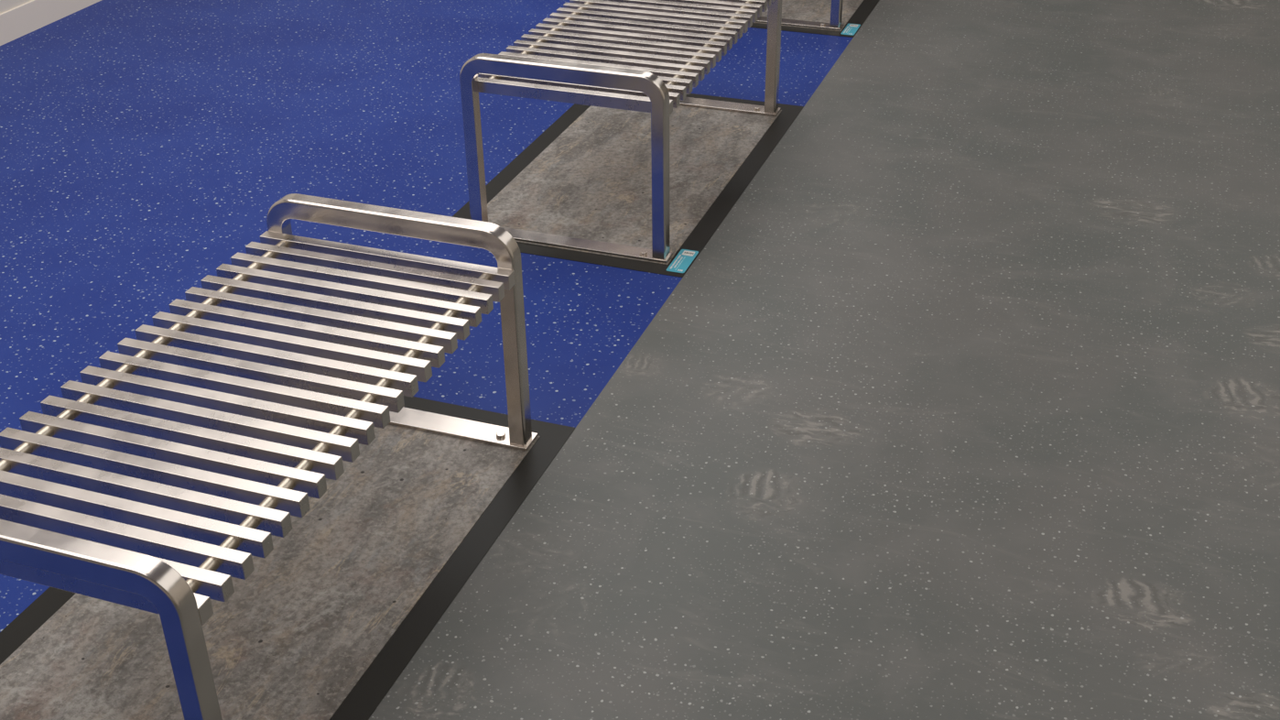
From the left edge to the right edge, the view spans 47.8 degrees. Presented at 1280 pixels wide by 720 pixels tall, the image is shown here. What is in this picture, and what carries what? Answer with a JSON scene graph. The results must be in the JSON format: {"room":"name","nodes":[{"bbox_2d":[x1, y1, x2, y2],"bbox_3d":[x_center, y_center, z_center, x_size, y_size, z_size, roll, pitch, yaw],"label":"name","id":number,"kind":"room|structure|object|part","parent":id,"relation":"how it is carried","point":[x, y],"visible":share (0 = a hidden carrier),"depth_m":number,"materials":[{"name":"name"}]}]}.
{"room":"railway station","nodes":[
{"label":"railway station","id":0,"kind":"room"},
{"bbox_2d":[0,0,32,13],"bbox_3d":[-2.227,-2.857,5.708,0.101,2.790,15.480,10,33,17],"label":"wall","id":1,"kind":"structure","parent":0,"point":[5,5],"depth_m":5.63,"materials":[{"name":"white paint"}]},
{"bbox_2d":[0,0,101,45],"bbox_3d":[-2.162,-1.738,6.357,0.007,0.112,15.480,10,33,17],"label":"baseboard","id":2,"kind":"structure","parent":1,"relation":"attached to","point":[21,20],"depth_m":5.75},
{"bbox_2d":[0,0,1279,719],"bbox_3d":[1.087,-1.105,5.378,6.894,0.048,15.480,10,33,17],"label":"floor","id":3,"kind":"structure","parent":0,"point":[966,405],"depth_m":3.53,"materials":[{"name":"grey plastic"}]},
{"bbox_2d":[0,193,538,719],"bbox_3d":[-0.716,0.190,2.699,0.597,0.527,1.209,10,33,17],"label":"bench","id":4,"kind":"object","parent":3,"relation":"on","point":[156,480],"visible":1,"depth_m":2.54,"materials":[{"name":"silver metal"}]},
{"bbox_3d":[-0.912,0.469,2.228,0.587,0.519,0.038,10,33,17],"label":"frame","id":5,"kind":"part","parent":4,"relation":"part of","materials":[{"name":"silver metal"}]},
{"bbox_3d":[-0.942,0.011,2.675,0.022,0.022,1.051,10,33,17],"label":"rod","id":6,"kind":"part","parent":4,"relation":"part of","materials":[{"name":"metal"}]},
{"bbox_3d":[-0.493,0.089,2.534,0.022,0.022,1.051,10,33,17],"label":"rod","id":7,"kind":"part","parent":4,"relation":"part of","materials":[{"name":"metal"}]},
{"bbox_3d":[-0.525,-0.089,3.151,0.587,0.519,0.038,10,33,17],"label":"frame","id":8,"kind":"part","parent":4,"relation":"part of","materials":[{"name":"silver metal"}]},
{"bbox_3d":[-0.519,0.134,3.293,0.597,0.008,0.065,10,33,17],"label":"plate","id":9,"kind":"part","parent":4,"relation":"part of","materials":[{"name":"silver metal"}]},
{"bbox_2d":[0,395,574,719],"bbox_3d":[-0.728,0.415,2.840,0.760,0.001,1.329,10,33,17],"label":"trim","id":10,"kind":"structure","parent":3,"relation":"on","point":[371,688],"depth_m":2.79,"materials":[{"name":"grey plastic"}]},
{"bbox_2d":[459,0,781,263],"bbox_3d":[-0.007,-0.833,4.389,0.597,0.527,1.209,10,33,17],"label":"bench","id":11,"kind":"object","parent":3,"relation":"on","point":[645,56],"visible":0.95,"depth_m":4.06,"materials":[{"name":"silver metal"}]},
{"bbox_3d":[-0.234,-1.012,4.365,0.022,0.022,1.051,10,33,17],"label":"rod","id":12,"kind":"part","parent":11,"relation":"part of","materials":[{"name":"metal"}]},
{"bbox_3d":[-0.203,-0.553,3.919,0.587,0.519,0.038,10,33,17],"label":"frame","id":13,"kind":"part","parent":11,"relation":"part of","materials":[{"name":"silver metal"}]},
{"bbox_3d":[-0.199,-0.330,4.058,0.597,0.008,0.056,10,33,17],"label":"plate","id":14,"kind":"part","parent":11,"relation":"part of","materials":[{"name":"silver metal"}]},
{"bbox_3d":[0.215,-0.934,4.224,0.022,0.022,1.051,10,33,17],"label":"rod","id":15,"kind":"part","parent":11,"relation":"part of","materials":[{"name":"metal"}]},
{"bbox_3d":[0.189,-0.889,4.983,0.597,0.008,0.065,10,33,17],"label":"plate","id":16,"kind":"part","parent":11,"relation":"part of","materials":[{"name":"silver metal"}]},
{"bbox_3d":[0.183,-1.111,4.841,0.587,0.519,0.038,10,33,17],"label":"frame","id":17,"kind":"part","parent":11,"relation":"part of","materials":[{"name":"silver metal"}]},
{"bbox_2d":[451,93,803,277],"bbox_3d":[-0.019,-0.608,4.531,0.760,0.001,1.329,10,33,17],"label":"trim","id":18,"kind":"structure","parent":3,"relation":"on","point":[710,222],"depth_m":4.41,"materials":[{"name":"grey plastic"}]},
{"bbox_2d":[666,249,698,272],"bbox_3d":[0.117,-0.272,3.965,0.052,0.001,0.139,10,33,17],"label":"sticker","id":19,"kind":"object","parent":18,"relation":"on","point":[684,258],"visible":1,"depth_m":3.96,"materials":[{"name":"teal plastic"}]},
{"bbox_3d":[0.135,-0.296,4.004,0.032,0.001,0.028,10,33,17],"label":"label panel","id":20,"kind":"part","parent":19,"relation":"part of","materials":[{"name":"white paper"}]},
{"bbox_2d":[756,0,843,30],"bbox_3d":[0.702,-1.855,6.079,0.597,0.527,1.209,10,33,17],"label":"bench","id":21,"kind":"object","parent":3,"relation":"on","point":[836,6],"visible":0.52,"depth_m":5.66,"materials":[{"name":"silver metal"}]},
{"bbox_3d":[0.510,-1.352,5.749,0.597,0.008,0.056,10,33,17],"label":"plate","id":22,"kind":"part","parent":21,"relation":"part of","materials":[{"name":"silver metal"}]},
{"bbox_3d":[0.505,-1.575,5.609,0.587,0.519,0.038,10,33,17],"label":"frame","id":23,"kind":"part","parent":21,"relation":"part of","materials":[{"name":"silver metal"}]},
{"bbox_2d":[750,0,879,37],"bbox_3d":[0.689,-1.630,6.221,0.760,0.001,1.329,10,33,17],"label":"trim","id":24,"kind":"structure","parent":3,"relation":"on","point":[866,6],"depth_m":5.71,"materials":[{"name":"grey plastic"}]},
{"bbox_2d":[840,23,860,35],"bbox_3d":[0.826,-1.295,5.656,0.052,0.001,0.139,10,33,17],"label":"sticker","id":25,"kind":"object","parent":24,"relation":"on","point":[851,28],"visible":1,"depth_m":5.65,"materials":[{"name":"teal plastic"}]}
]}

